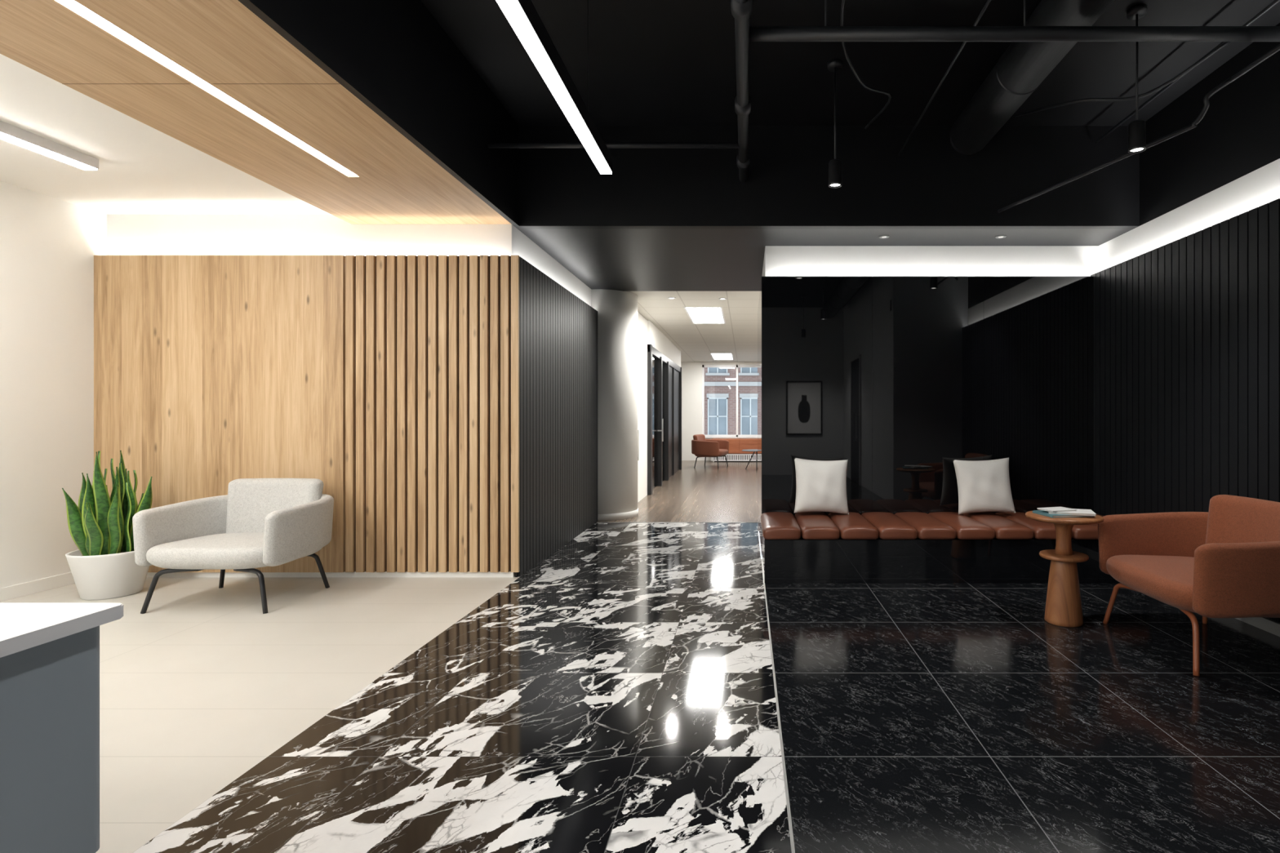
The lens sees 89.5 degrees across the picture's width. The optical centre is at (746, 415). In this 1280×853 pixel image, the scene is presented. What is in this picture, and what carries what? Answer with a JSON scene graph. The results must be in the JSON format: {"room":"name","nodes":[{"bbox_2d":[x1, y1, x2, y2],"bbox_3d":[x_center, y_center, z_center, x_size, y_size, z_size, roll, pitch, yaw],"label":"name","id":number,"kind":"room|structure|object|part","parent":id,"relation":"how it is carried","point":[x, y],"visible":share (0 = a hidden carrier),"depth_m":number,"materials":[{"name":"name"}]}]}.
{"room":"lobby","nodes":[
{"label":"lobby","id":0,"kind":"room"},
{"bbox_2d":[0,180,106,588],"bbox_3d":[-5.095,-0.167,1.225,0.150,2.833,7.550,0,0,0],"label":"wall","id":1,"kind":"structure","parent":0,"point":[49,245],"depth_m":4.54,"materials":[{"name":"white paint"}]},
{"bbox_2d":[0,572,75,601],"bbox_3d":[-5.014,1.205,1.250,0.012,0.090,7.300,0,0,0],"label":"baseboard","id":2,"kind":"structure","parent":1,"relation":"attached to","point":[22,589],"depth_m":4.49,"materials":[{"name":"white wood"}]},
{"bbox_2d":[0,53,331,214],"bbox_3d":[-4.135,-1.643,1.225,2.070,0.120,7.550,0,0,0],"label":"ceiling","id":3,"kind":"structure","parent":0,"point":[143,169],"depth_m":4.05,"materials":[{"name":"white paint"}]},
{"bbox_2d":[0,120,98,169],"bbox_3d":[-4.040,-1.550,2.562,0.090,0.067,2.735,0,0,0],"label":"linear light","id":4,"kind":"object","parent":3,"relation":"attached to","point":[10,133],"visible":1,"depth_m":3.65,"materials":[{"name":"white plastic"}]},
{"bbox_2d":[0,0,511,224],"bbox_3d":[-2.470,-1.604,1.300,1.260,0.197,7.400,0,0,0],"label":"ceiling wood","id":5,"kind":"structure","parent":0,"point":[395,182],"depth_m":3.03,"materials":[{"name":"brown wood"}]},
{"bbox_2d":[62,83,339,84],"bbox_3d":[-2.470,-1.511,2.886,1.260,0.011,0.002,0,0,0],"label":"trim","id":6,"kind":"structure","parent":5,"relation":"attached to","point":[62,83],"depth_m":2.88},
{"bbox_2d":[60,0,356,175],"bbox_3d":[-2.470,-1.540,2.207,0.068,0.052,3.604,0,0,0],"label":"recessed light","id":7,"kind":"object","parent":5,"relation":"in","point":[73,4],"visible":0.5,"depth_m":2.84,"materials":[{"name":"white plastic"}]},
{"bbox_2d":[106,214,591,306],"bbox_3d":[-3.505,-0.167,6.350,3.330,2.833,2.700,0,0,0],"label":"wall","id":8,"kind":"structure","parent":0,"point":[126,234],"depth_m":5.00,"materials":[{"name":"white paint"}]},
{"bbox_2d":[93,255,519,572],"bbox_3d":[-3.386,-0.016,4.918,3.268,2.442,0.035,0,0,0],"label":"panelling","id":9,"kind":"object","parent":8,"relation":"attached to","point":[391,383],"visible":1,"depth_m":4.90,"materials":[{"name":"brown wood"}]},
{"bbox_3d":[-4.061,-0.016,4.915,1.918,2.442,0.030,0,0,0],"label":"flat panel","id":10,"kind":"part","parent":9,"relation":"part of","materials":[{"name":"brown wood"}]},
{"bbox_2d":[146,571,515,577],"bbox_3d":[-3.410,1.228,4.963,3.220,0.045,0.075,0,0,0],"label":"baseboard","id":11,"kind":"structure","parent":8,"relation":"attached to","point":[344,574],"depth_m":4.93,"materials":[{"name":"white wood"}]},
{"bbox_2d":[591,288,637,514],"bbox_3d":[-1.760,-0.130,7.965,0.800,2.760,0.800,0,0,0],"label":"column","id":12,"kind":"structure","parent":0,"point":[617,310],"depth_m":7.63,"materials":[{"name":"white paint"}]},
{"bbox_2d":[597,507,638,521],"bbox_3d":[-1.760,1.209,7.965,0.816,0.082,0.816,0,0,0],"label":"baseboard","id":13,"kind":"structure","parent":12,"relation":"attached to","point":[612,517],"depth_m":7.63,"materials":[{"name":"white paint"}]},
{"bbox_2d":[0,460,1279,852],"bbox_3d":[-0.950,1.300,7.700,8.540,0.100,20.600,0,0,0],"label":"floor","id":14,"kind":"structure","parent":0,"point":[615,694],"depth_m":2.66,"materials":[{"name":"black stone"}]},
{"bbox_2d":[0,603,123,852],"bbox_3d":[-2.790,0.879,0.565,2.220,0.742,2.330,0,0,0],"label":"reception desk","id":15,"kind":"object","parent":14,"relation":"on","point":[50,652],"visible":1,"depth_m":1.56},
{"bbox_2d":[0,603,123,657],"bbox_3d":[-2.790,0.526,0.565,2.220,0.037,2.330,0,0,0],"label":"countertop","id":16,"kind":"structure","parent":15,"relation":"on","point":[23,626],"depth_m":1.60,"materials":[{"name":"white stone"}]},
{"bbox_2d":[62,450,152,599],"bbox_3d":[-4.432,0.746,4.460,0.467,1.009,0.450,0,0,0],"label":"potted snake plant","id":17,"kind":"object","parent":14,"relation":"on","point":[104,566],"visible":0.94,"depth_m":4.35,"materials":[{"name":"green plant"}]},
{"bbox_3d":[-4.440,1.092,4.460,0.450,0.316,0.450,0,0,0],"label":"pot","id":18,"kind":"part","parent":17,"relation":"part of","materials":[{"name":"white ceramic"}]},
{"bbox_2d":[132,478,333,613],"bbox_3d":[-3.430,0.857,4.359,0.967,0.794,0.782,0,0,0],"label":"lounge chair","id":19,"kind":"object","parent":14,"relation":"on","point":[260,522],"visible":1,"depth_m":4.26,"materials":[{"name":"beige fabric"}]},
{"bbox_3d":[-3.820,0.770,4.395,0.219,0.388,0.768,0,0,15],"label":"arm","id":20,"kind":"part","parent":19,"relation":"part of","materials":[{"name":"beige fabric"}]},
{"bbox_3d":[-3.430,0.905,4.328,0.850,0.180,0.720,0,0,0],"label":"seat","id":21,"kind":"part","parent":19,"relation":"part of","materials":[{"name":"beige fabric"}]},
{"bbox_3d":[-3.041,0.770,4.395,0.219,0.388,0.768,0,0,-15],"label":"arm","id":22,"kind":"part","parent":19,"relation":"part of","materials":[{"name":"beige fabric"}]},
{"bbox_2d":[515,256,597,577],"bbox_3d":[-1.772,0.006,6.245,0.036,2.487,2.630,0,0,0],"label":"panelling","id":23,"kind":"object","parent":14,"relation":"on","point":[558,330],"visible":1,"depth_m":5.83,"materials":[{"name":"black wood"}]},
{"bbox_2d":[647,344,681,495],"bbox_3d":[-2.050,0.060,12.445,1.100,2.380,4.790,0,0,0],"label":"frame","id":24,"kind":"object","parent":14,"relation":"on","point":[673,371],"visible":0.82,"depth_m":12.30,"materials":[{"name":"black metal"}]},
{"bbox_2d":[652,355,664,488],"bbox_3d":[-1.518,0.090,11.250,0.115,2.280,2.100,0,0,0],"label":"pane","id":25,"kind":"object","parent":24,"relation":"attached to","point":[654,359],"depth_m":11.02,"materials":[{"name":"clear glass"}]},
{"bbox_3d":[-1.510,0.250,11.210,0.100,0.400,0.020,0,0,0],"label":"handle","id":26,"kind":"part","parent":25,"relation":"part of","materials":[{"name":"silver metal"}]},
{"bbox_2d":[691,434,728,468],"bbox_3d":[-0.878,0.857,15.607,0.782,0.794,0.967,0,0,15],"label":"lounge chair","id":27,"kind":"object","parent":14,"relation":"on","point":[701,446],"visible":1,"depth_m":15.23,"materials":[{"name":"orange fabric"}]},
{"bbox_3d":[-1.013,0.770,15.241,0.768,0.388,0.219,0,0,30],"label":"arm","id":28,"kind":"part","parent":27,"relation":"part of","materials":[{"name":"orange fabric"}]},
{"bbox_3d":[-0.848,0.905,15.600,0.720,0.180,0.850,0,0,15],"label":"seat","id":29,"kind":"part","parent":27,"relation":"part of","materials":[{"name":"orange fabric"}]},
{"bbox_3d":[-0.812,0.770,15.993,0.768,0.388,0.219,0,0,0],"label":"arm","id":30,"kind":"part","parent":27,"relation":"part of","materials":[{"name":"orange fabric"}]},
{"bbox_2d":[711,453,755,462],"bbox_3d":[0.515,1.145,17.280,2.930,0.210,0.100,0,0,0],"label":"radiator","id":31,"kind":"object","parent":14,"relation":"on","point":[726,455],"visible":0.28,"depth_m":17.24,"materials":[{"name":"white metal"}]},
{"bbox_2d":[711,438,757,460],"bbox_3d":[0.575,0.940,17.543,3.050,0.620,0.415,0,0,0],"label":"credenza","id":32,"kind":"object","parent":14,"relation":"on","point":[736,446],"visible":0.27,"depth_m":17.34,"materials":[{"name":"brown wood"}]},
{"bbox_2d":[742,448,757,470],"bbox_3d":[0.250,1.027,14.900,0.700,0.458,0.700,0,0,0],"label":"coffee table","id":33,"kind":"object","parent":14,"relation":"on","point":[748,450],"visible":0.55,"depth_m":14.82,"materials":[{"name":"black metal"}]},
{"bbox_2d":[760,559,795,852],"bbox_3d":[0.135,1.299,1.575,0.010,0.102,7.950,0,0,0],"label":"divider","id":34,"kind":"object","parent":14,"relation":"on","point":[792,842],"visible":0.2,"depth_m":2.43,"materials":[{"name":"metal"}]},
{"bbox_2d":[760,511,1119,583],"bbox_3d":[1.567,1.036,5.128,2.885,0.429,0.833,0,0,0],"label":"bench","id":35,"kind":"object","parent":14,"relation":"on","point":[804,547],"visible":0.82,"depth_m":4.75,"materials":[{"name":"brown leather"}]},
{"bbox_2d":[760,511,800,539],"bbox_3d":[0.269,0.873,5.128,0.288,0.104,0.833,0,0,0],"label":"cushion","id":36,"kind":"object","parent":35,"relation":"on","point":[775,525],"depth_m":4.81,"materials":[{"name":"leather"}]},
{"bbox_2d":[794,511,839,539],"bbox_3d":[0.558,0.873,5.128,0.288,0.104,0.833,0,0,0],"label":"cushion","id":37,"kind":"object","parent":35,"relation":"on","point":[811,525],"depth_m":4.81,"materials":[{"name":"leather"}]},
{"bbox_2d":[794,457,848,514],"bbox_3d":[0.630,0.586,5.330,0.488,0.471,0.213,0,0,-8],"label":"throw pillow","id":38,"kind":"object","parent":35,"relation":"on","point":[820,485],"visible":1,"depth_m":5.26,"materials":[{"name":"fabric"}]},
{"bbox_2d":[827,511,878,539],"bbox_3d":[0.846,0.873,5.128,0.288,0.104,0.833,0,0,0],"label":"cushion","id":39,"kind":"object","parent":35,"relation":"on","point":[852,526],"depth_m":4.81,"materials":[{"name":"leather"}]},
{"bbox_2d":[861,511,917,539],"bbox_3d":[1.135,0.873,5.128,0.288,0.104,0.833,0,0,0],"label":"cushion","id":40,"kind":"object","parent":35,"relation":"on","point":[888,526],"depth_m":4.81,"materials":[{"name":"leather"}]},
{"bbox_2d":[894,511,955,539],"bbox_3d":[1.423,0.873,5.128,0.288,0.104,0.833,0,0,0],"label":"cushion","id":41,"kind":"object","parent":35,"relation":"on","point":[931,526],"depth_m":4.82,"materials":[{"name":"leather"}]},
{"bbox_2d":[928,511,995,539],"bbox_3d":[1.712,0.873,5.128,0.288,0.104,0.833,0,0,0],"label":"cushion","id":42,"kind":"object","parent":35,"relation":"on","point":[965,526],"depth_m":4.81,"materials":[{"name":"leather"}]},
{"bbox_2d":[952,457,1015,514],"bbox_3d":[1.990,0.586,5.330,0.480,0.471,0.213,0,0,3],"label":"throw pillow","id":43,"kind":"object","parent":35,"relation":"on","point":[983,486],"visible":1,"depth_m":5.26,"materials":[{"name":"fabric"}]},
{"bbox_2d":[963,511,1033,539],"bbox_3d":[2.000,0.873,5.128,0.288,0.104,0.833,0,0,0],"label":"cushion","id":44,"kind":"object","parent":35,"relation":"on","point":[1003,526],"depth_m":4.81,"materials":[{"name":"leather"}]},
{"bbox_2d":[995,511,1072,539],"bbox_3d":[2.289,0.873,5.128,0.288,0.104,0.833,0,0,0],"label":"cushion","id":45,"kind":"object","parent":35,"relation":"on","point":[1040,530],"depth_m":4.82,"materials":[{"name":"leather"}]},
{"bbox_2d":[1071,524,1097,539],"bbox_3d":[2.577,0.873,5.128,0.288,0.104,0.833,0,0,0],"label":"cushion","id":46,"kind":"object","parent":35,"relation":"on","point":[1078,531],"depth_m":4.72,"materials":[{"name":"leather"}]},
{"bbox_2d":[1025,511,1103,627],"bbox_3d":[1.925,0.925,3.860,0.428,0.650,0.428,0,0,0],"label":"side table","id":47,"kind":"object","parent":14,"relation":"on","point":[1063,603],"visible":0.91,"depth_m":3.79,"materials":[{"name":"brown wood"}]},
{"bbox_2d":[1032,510,1093,517],"bbox_3d":[1.920,0.593,3.860,0.270,0.014,0.200,0,0,-9],"label":"magazine","id":48,"kind":"object","parent":47,"relation":"on","point":[1043,513],"visible":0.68,"depth_m":3.77,"materials":[{"name":"paper"}]},
{"bbox_2d":[1047,508,1096,515],"bbox_3d":[1.960,0.579,3.850,0.250,0.012,0.190,0,0,20],"label":"magazine","id":49,"kind":"object","parent":48,"relation":"on","point":[1080,512],"visible":0.71,"depth_m":3.79,"materials":[{"name":"paper"}]},
{"bbox_2d":[1036,506,1077,512],"bbox_3d":[1.890,0.569,3.870,0.180,0.008,0.130,0,0,-17],"label":"magazine","id":50,"kind":"object","parent":49,"relation":"on","point":[1053,509],"visible":1,"depth_m":3.85,"materials":[{"name":"paper"}]},
{"bbox_2d":[1039,549,1088,562],"bbox_3d":[1.925,0.848,3.860,0.270,0.024,0.270,0,0,0],"label":"shelf","id":51,"kind":"object","parent":47,"relation":"attached to","point":[1055,556],"depth_m":3.81,"materials":[{"name":"brown wood"}]},
{"bbox_2d":[1097,494,1279,676],"bbox_3d":[2.494,0.857,3.450,0.782,0.794,0.967,0,0,0],"label":"lounge chair","id":52,"kind":"object","parent":14,"relation":"on","point":[1224,561],"visible":0.99,"depth_m":3.40,"materials":[{"name":"fabric"}]},
{"bbox_3d":[2.530,0.770,3.840,0.768,0.388,0.219,0,0,15],"label":"arm","id":53,"kind":"part","parent":52,"relation":"part of","materials":[{"name":"fabric"}]},
{"bbox_3d":[2.463,0.905,3.450,0.720,0.180,0.850,0,0,0],"label":"seat","id":54,"kind":"part","parent":52,"relation":"part of","materials":[{"name":"fabric"}]},
{"bbox_3d":[2.530,0.770,3.061,0.768,0.388,0.219,0,0,-15],"label":"arm","id":55,"kind":"part","parent":52,"relation":"part of","materials":[{"name":"fabric"}]},
{"bbox_2d":[637,311,680,502],"bbox_3d":[-2.860,-0.128,12.750,2.680,2.756,10.100,0,0,0],"label":"wall","id":56,"kind":"structure","parent":0,"point":[642,321],"depth_m":9.77,"materials":[{"name":"white paint"}]},
{"bbox_2d":[637,430,639,460],"bbox_3d":[-1.540,0.415,9.015,0.040,0.430,0.030,0,0,0],"label":"handle","id":57,"kind":"object","parent":56,"relation":"attached to","point":[637,430],"visible":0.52,"depth_m":9.01,"materials":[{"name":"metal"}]},
{"bbox_2d":[238,0,1139,228],"bbox_3d":[0.640,-1.927,1.360,4.960,0.845,7.520,0,0,0],"label":"ceiling","id":58,"kind":"structure","parent":0,"point":[394,56],"depth_m":5.05,"materials":[{"name":"black paint"}]},
{"bbox_2d":[496,0,613,173],"bbox_3d":[-0.870,-1.902,2.080,0.080,0.796,3.770,0,0,0],"label":"linear light","id":59,"kind":"object","parent":58,"relation":"hanging from","point":[522,15],"visible":1,"depth_m":2.87,"materials":[{"name":"white plastic"}]},
{"bbox_2d":[827,58,842,187],"bbox_3d":[0.580,-1.900,4.150,0.100,0.800,0.100,0,0,0],"label":"pendant spotlight","id":60,"kind":"object","parent":58,"relation":"hanging from","point":[834,65],"visible":1,"depth_m":4.12,"materials":[{"name":"black metal"}]},
{"bbox_3d":[0.580,-1.975,4.150,0.011,0.650,0.011,0,0,-22],"label":"rod","id":61,"kind":"part","parent":60,"relation":"part of","materials":[{"name":"black metal"}]},
{"bbox_2d":[487,0,1279,182],"bbox_3d":[-0.478,-2.065,1.960,4.806,0.470,5.941,0,0,32],"label":"pipe","id":62,"kind":"object","parent":58,"relation":"hanging from","point":[741,10],"visible":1,"depth_m":3.17,"materials":[{"name":"black metal"}]},
{"bbox_2d":[840,0,991,155],"bbox_3d":[0.843,-2.110,3.250,0.731,0.136,3.500,0,0,0],"label":"conduit","id":63,"kind":"object","parent":58,"relation":"attached to","point":[987,3],"visible":0.95,"depth_m":3.86,"materials":[{"name":"black metal"}]},
{"bbox_2d":[950,0,1114,155],"bbox_3d":[1.680,-2.115,1.555,0.298,0.298,6.710,0,0,0],"label":"ventilation duct","id":64,"kind":"object","parent":58,"relation":"attached to","point":[1023,66],"visible":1,"depth_m":3.78,"materials":[{"name":"black metal"}]},
{"bbox_2d":[1126,3,1147,153],"bbox_3d":[2.210,-1.900,3.600,0.100,0.800,0.100,0,0,0],"label":"pendant spotlight","id":65,"kind":"object","parent":58,"relation":"hanging from","point":[1136,128],"visible":1,"depth_m":3.58,"materials":[{"name":"black metal"}]},
{"bbox_3d":[2.210,-1.975,3.600,0.011,0.650,0.011,0,0,-22],"label":"rod","id":66,"kind":"part","parent":65,"relation":"part of","materials":[{"name":"black metal"}]},
{"bbox_2d":[997,44,1279,213],"bbox_3d":[2.427,-1.710,3.630,0.264,0.206,2.940,0,0,-12],"label":"conduit","id":67,"kind":"object","parent":58,"relation":"attached to","point":[1206,100],"visible":0.99,"depth_m":3.64,"materials":[{"name":"black metal"}]},
{"bbox_2d":[1014,0,1279,142],"bbox_3d":[2.350,-2.068,3.650,0.819,0.223,2.700,0,0,0],"label":"conduit","id":68,"kind":"object","parent":58,"relation":"attached to","point":[1165,86],"visible":0.95,"depth_m":3.97,"materials":[{"name":"black metal"}]},
{"bbox_2d":[629,291,759,362],"bbox_3d":[-0.500,-1.558,12.840,7.400,0.095,10.320,0,0,0],"label":"ceiling","id":69,"kind":"structure","parent":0,"point":[738,336],"depth_m":10.43,"materials":[{"name":"white paint"}]},
{"bbox_2d":[683,306,725,323],"bbox_3d":[-0.600,-1.508,9.605,0.540,0.007,1.550,0,0,0],"label":"panel light","id":70,"kind":"object","parent":69,"relation":"in","point":[696,314],"depth_m":9.46,"materials":[{"name":"white plastic"}]},
{"bbox_2d":[710,353,733,359],"bbox_3d":[-0.600,-1.508,16.200,0.540,0.007,1.660,0,0,0],"label":"panel light","id":71,"kind":"object","parent":69,"relation":"in","point":[715,356],"depth_m":16.07,"materials":[{"name":"white plastic"}]},
{"bbox_2d":[680,362,757,460],"bbox_3d":[-0.500,-0.128,17.900,7.400,2.756,0.200,0,0,0],"label":"wall","id":72,"kind":"structure","parent":0,"point":[691,372],"depth_m":17.80,"materials":[{"name":"white paint"}]},
{"bbox_2d":[702,364,757,438],"bbox_3d":[0.470,-0.405,17.825,3.460,2.050,0.150,0,0,0],"label":"frame","id":73,"kind":"object","parent":72,"relation":"attached to","point":[736,436],"visible":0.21,"depth_m":17.83,"materials":[{"name":"white metal"}]},
{"bbox_2d":[517,228,1133,291],"bbox_3d":[0.640,-1.556,6.400,4.960,0.100,2.560,0,0,0],"label":"ceiling soffit","id":74,"kind":"structure","parent":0,"point":[624,260],"depth_m":5.59,"materials":[{"name":"black paint"}]},
{"bbox_2d":[878,235,889,238],"bbox_3d":[1.160,-1.504,5.350,0.090,0.004,0.090,0,0,0],"label":"recessed light","id":75,"kind":"object","parent":74,"relation":"in","point":[882,236],"visible":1,"depth_m":5.35,"materials":[{"name":"white"}]},
{"bbox_2d":[995,235,1006,238],"bbox_3d":[2.140,-1.504,5.350,0.090,0.004,0.090,0,0,0],"label":"recessed light","id":76,"kind":"object","parent":74,"relation":"in","point":[999,236],"visible":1,"depth_m":5.35,"materials":[{"name":"white"}]},
{"bbox_2d":[421,0,1279,125],"bbox_3d":[0.715,-2.350,1.360,5.110,0.100,7.520,0,0,0],"label":"ceiling","id":77,"kind":"structure","parent":0,"point":[651,62],"depth_m":4.14,"materials":[{"name":"black paint"}]},
{"bbox_2d":[761,245,1097,276],"bbox_3d":[1.645,-0.128,6.660,2.950,2.756,2.040,0,0,0],"label":"wall","id":78,"kind":"structure","parent":0,"point":[779,260],"depth_m":5.64,"materials":[{"name":"white paint"}]},
{"bbox_2d":[757,275,1093,555],"bbox_3d":[1.583,0.017,6.575,2.895,2.467,2.050,0,0,0],"label":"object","id":79,"kind":"object","parent":78,"relation":"attached to","point":[900,379],"visible":0.7,"depth_m":5.55,"materials":[{"name":"paint"}]},
{"bbox_2d":[1097,22,1279,271],"bbox_3d":[3.195,-0.550,3.975,0.150,3.600,3.650,0,0,0],"label":"wall","id":80,"kind":"structure","parent":0,"point":[1226,166],"depth_m":4.27,"materials":[{"name":"black paint"}]},
{"label":"outside","id":81,"kind":"structure","parent":0,"visible":0},
{"bbox_2d":[704,367,757,435],"bbox_3d":[1.000,-4.750,33.000,34.000,20.000,2.000,0,0,0],"label":"facade","id":82,"kind":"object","parent":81,"point":[731,390],"visible":0.02,"depth_m":32.00,"materials":[{"name":"brick"}]},
{"bbox_2d":[704,373,757,397],"bbox_3d":[1.000,-1.575,31.900,34.000,11.690,0.200,0,0,0],"label":"bands","id":83,"kind":"object","parent":82,"relation":"attached to","point":[706,384],"visible":0.02,"depth_m":31.88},
{"bbox_2d":[708,367,757,435],"bbox_3d":[-0.605,-1.525,32.040,25.650,11.350,0.120,0,0,0],"label":"window","id":84,"kind":"structure","parent":82,"relation":"attached to","point":[712,402],"depth_m":31.98,"materials":[{"name":"glass"}]},
{"bbox_2d":[707,367,757,435],"bbox_3d":[-0.605,-1.535,31.970,25.750,11.370,0.060,0,0,0],"label":"window frames","id":85,"kind":"structure","parent":84,"relation":"attached to","point":[717,398],"depth_m":31.94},
{"bbox_3d":[2.670,-0.525,-0.200,1.200,3.550,4.700,0,0,0],"label":"wall","id":86,"kind":"structure","parent":0,"visible":0},
{"bbox_2d":[1090,198,1279,622],"bbox_3d":[3.045,0.006,3.880,0.034,2.487,3.440,0,0,0],"label":"panelling","id":87,"kind":"object","parent":86,"relation":"attached to","point":[1187,329],"visible":0.67,"depth_m":4.32,"materials":[{"name":"black wood"}]},
{"bbox_3d":[3.040,0.006,5.560,0.024,2.487,0.080,0,0,0],"label":"corner trim","id":88,"kind":"part","parent":87,"relation":"part of","materials":[{"name":"black wood"}]},
{"bbox_2d":[1235,617,1279,636],"bbox_3d":[3.034,1.215,3.450,0.032,0.070,2.580,0,0,0],"label":"baseboard","id":89,"kind":"structure","parent":86,"relation":"attached to","point":[1267,624],"depth_m":3.70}
]}

